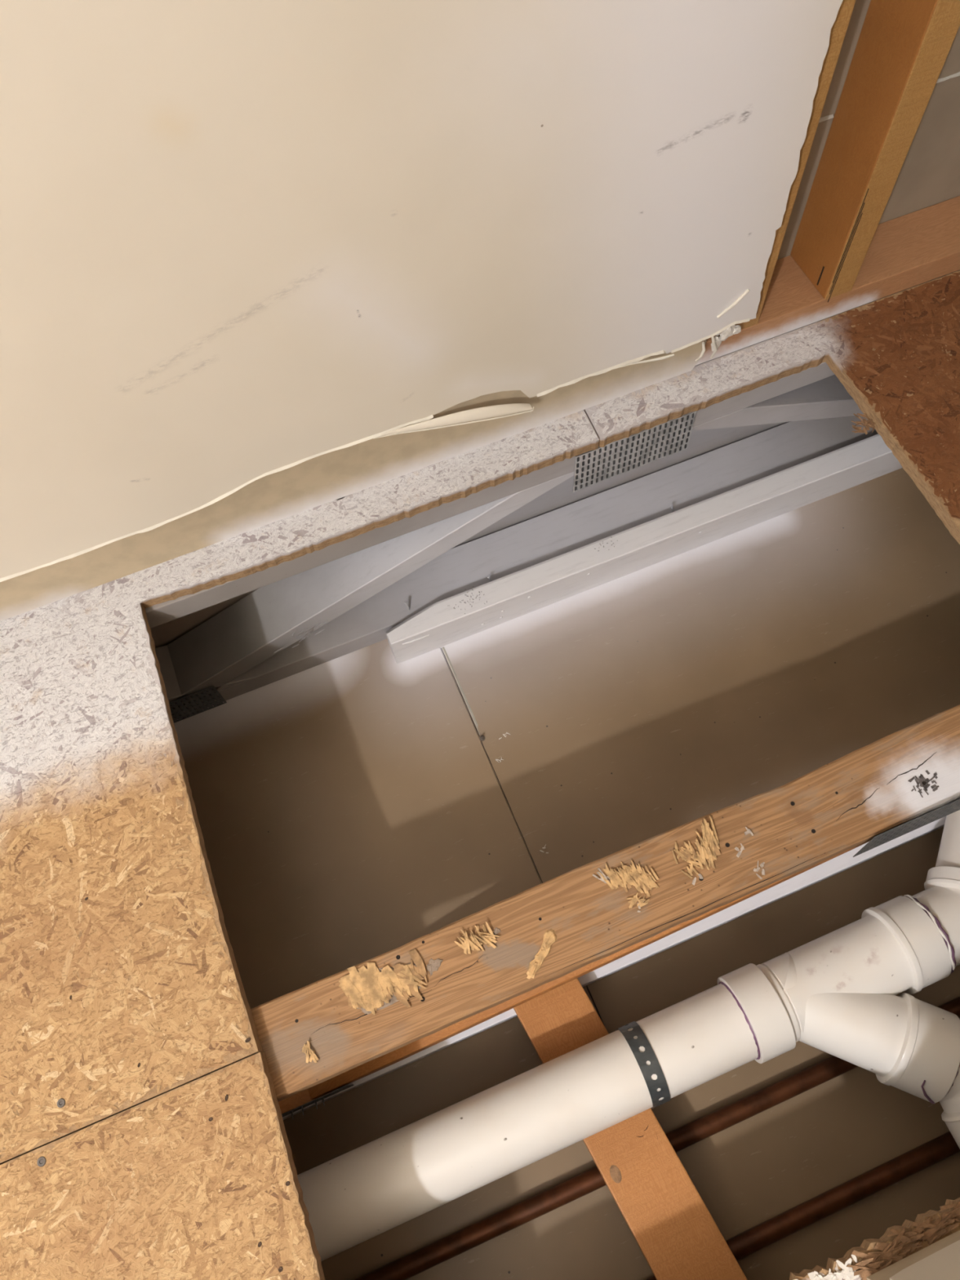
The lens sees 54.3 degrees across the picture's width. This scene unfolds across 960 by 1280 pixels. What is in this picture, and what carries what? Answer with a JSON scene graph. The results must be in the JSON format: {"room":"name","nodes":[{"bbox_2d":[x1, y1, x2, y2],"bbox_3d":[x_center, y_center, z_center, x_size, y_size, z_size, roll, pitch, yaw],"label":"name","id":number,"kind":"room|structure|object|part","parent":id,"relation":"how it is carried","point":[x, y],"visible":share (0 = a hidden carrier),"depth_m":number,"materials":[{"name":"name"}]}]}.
{"room":"room under renovation","nodes":[
{"label":"room under renovation","id":0,"kind":"room"},
{"bbox_2d":[150,422,787,648],"bbox_3d":[-0.228,-0.134,1.346,3.000,0.304,0.012,-21,66,-7],"label":"wall","id":1,"kind":"structure","parent":0,"point":[704,441],"depth_m":1.48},
{"bbox_2d":[0,0,959,621],"bbox_3d":[-0.284,-0.680,0.145,3.000,2.300,0.141,-21,66,-7],"label":"wall","id":2,"kind":"structure","parent":0,"point":[263,263],"depth_m":0.88,"materials":[{"name":"beige paint"}]},
{"bbox_3d":[-0.235,-0.212,1.173,3.000,0.040,0.089,-21,66,-7],"label":"sole plate","id":3,"kind":"part","parent":2,"relation":"part of","materials":[{"name":"brown wood"}]},
{"bbox_2d":[0,270,959,1279],"bbox_3d":[0.160,0.667,0.770,3.000,0.022,2.000,-21,66,-7],"label":"floor","id":4,"kind":"structure","parent":0,"point":[143,1135],"depth_m":0.97,"materials":[{"name":"brown wood"}]},
{"bbox_2d":[173,467,959,1279],"bbox_3d":[0.137,0.718,1.097,3.000,0.025,2.200,-21,66,-7],"label":"ceiling","id":5,"kind":"structure","parent":0,"point":[355,807],"depth_m":1.33,"materials":[{"name":"paint"}]},
{"bbox_3d":[-0.504,0.971,1.019,1.612,0.013,2.200,-21,66,-7],"label":"drywall panel","id":6,"kind":"part","parent":5,"relation":"part of","materials":[{"name":"paint"}]},
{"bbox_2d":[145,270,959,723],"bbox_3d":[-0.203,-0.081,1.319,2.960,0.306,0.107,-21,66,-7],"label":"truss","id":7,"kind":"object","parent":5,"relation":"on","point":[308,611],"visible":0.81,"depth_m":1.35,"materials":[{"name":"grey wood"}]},
{"bbox_3d":[-0.450,0.106,1.376,0.142,0.066,0.001,-21,66,-7],"label":"gusset plate","id":8,"kind":"part","parent":7,"relation":"part of","materials":[{"name":"metal"}]},
{"bbox_3d":[0.206,-0.252,1.255,0.174,0.084,0.004,-21,66,-7],"label":"gusset plate","id":9,"kind":"part","parent":7,"relation":"part of","materials":[{"name":"metal"}]},
{"bbox_2d":[250,704,959,1119],"bbox_3d":[0.011,0.389,1.080,2.960,0.320,0.102,-21,66,-7],"label":"joist","id":10,"kind":"object","parent":5,"relation":"on","point":[326,1038],"visible":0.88,"depth_m":0.98,"materials":[{"name":"brown wood"}]},
{"bbox_3d":[-0.228,0.575,1.138,0.158,0.080,0.001,-21,66,-7],"label":"gusset plate","id":11,"kind":"part","parent":10,"relation":"part of","materials":[{"name":"metal"}]},
{"bbox_2d":[513,977,747,1279],"bbox_3d":[0.208,0.647,1.063,0.086,0.038,0.685,-27,67,-10],"label":"board","id":12,"kind":"object","parent":10,"relation":"on","point":[674,1230],"visible":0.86,"depth_m":1.06,"materials":[{"name":"orange wood"}]},
{"bbox_2d":[297,809,959,1261],"bbox_3d":[-0.035,0.920,0.879,2.284,0.102,1.368,-21,66,-7],"label":"drain pipe","id":13,"kind":"object","parent":12,"relation":"on","point":[834,993],"visible":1,"depth_m":1.04,"materials":[{"name":"white plastic"}]},
{"bbox_2d":[615,1021,670,1108],"bbox_3d":[0.186,0.485,1.071,0.024,0.090,0.090,-21,66,-7],"label":"strap","id":14,"kind":"object","parent":13,"relation":"attached to","point":[648,1055],"visible":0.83,"depth_m":1.03,"materials":[{"name":"metal"}]},
{"bbox_3d":[0.524,0.180,1.023,0.237,0.088,0.005,-21,66,-7],"label":"gusset plate","id":15,"kind":"part","parent":10,"relation":"part of","materials":[{"name":"metal"}]},
{"bbox_2d":[385,434,902,663],"bbox_3d":[0.530,-0.254,1.490,1.440,0.074,0.044,-21,66,-7],"label":"board","id":16,"kind":"object","parent":5,"relation":"on","point":[455,618],"visible":1,"depth_m":1.43,"materials":[{"name":"white wood"}]},
{"bbox_2d":[354,996,959,1279],"bbox_3d":[0.110,0.655,1.115,2.700,0.023,0.023,-21,66,-7],"label":"copper pipe","id":17,"kind":"object","parent":5,"relation":"on","point":[420,1260],"visible":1,"depth_m":1.11,"materials":[{"name":"brown metal"}]},
{"bbox_3d":[0.883,0.430,1.200,1.387,0.013,2.200,-21,66,-7],"label":"drywall panel","id":18,"kind":"part","parent":5,"relation":"part of","materials":[{"name":"paint"}]},
{"bbox_2d":[645,1131,959,1279],"bbox_3d":[0.157,0.758,1.064,2.700,0.023,0.026,-21,66,-7],"label":"copper pipe","id":19,"kind":"object","parent":5,"relation":"on","point":[742,1245],"visible":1,"depth_m":1.09,"materials":[{"name":"brown metal"}]},
{"bbox_2d":[846,1200,959,1279],"bbox_3d":[0.903,0.022,0.169,1.305,1.550,0.124,-21,66,-7],"label":"subfloor","id":20,"kind":"structure","parent":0,"point":[940,1260],"depth_m":0.81,"materials":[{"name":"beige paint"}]},
{"bbox_3d":[0.930,0.309,0.860,1.295,0.046,0.012,-21,66,-7],"label":"drywall panel","id":21,"kind":"part","parent":20,"relation":"part of","materials":[{"name":"beige paint"}]},
{"bbox_3d":[0.896,-0.019,0.165,1.288,1.507,0.014,-21,66,-7],"label":"drywall panel","id":22,"kind":"part","parent":20,"relation":"part of","materials":[{"name":"beige paint"}]}
]}

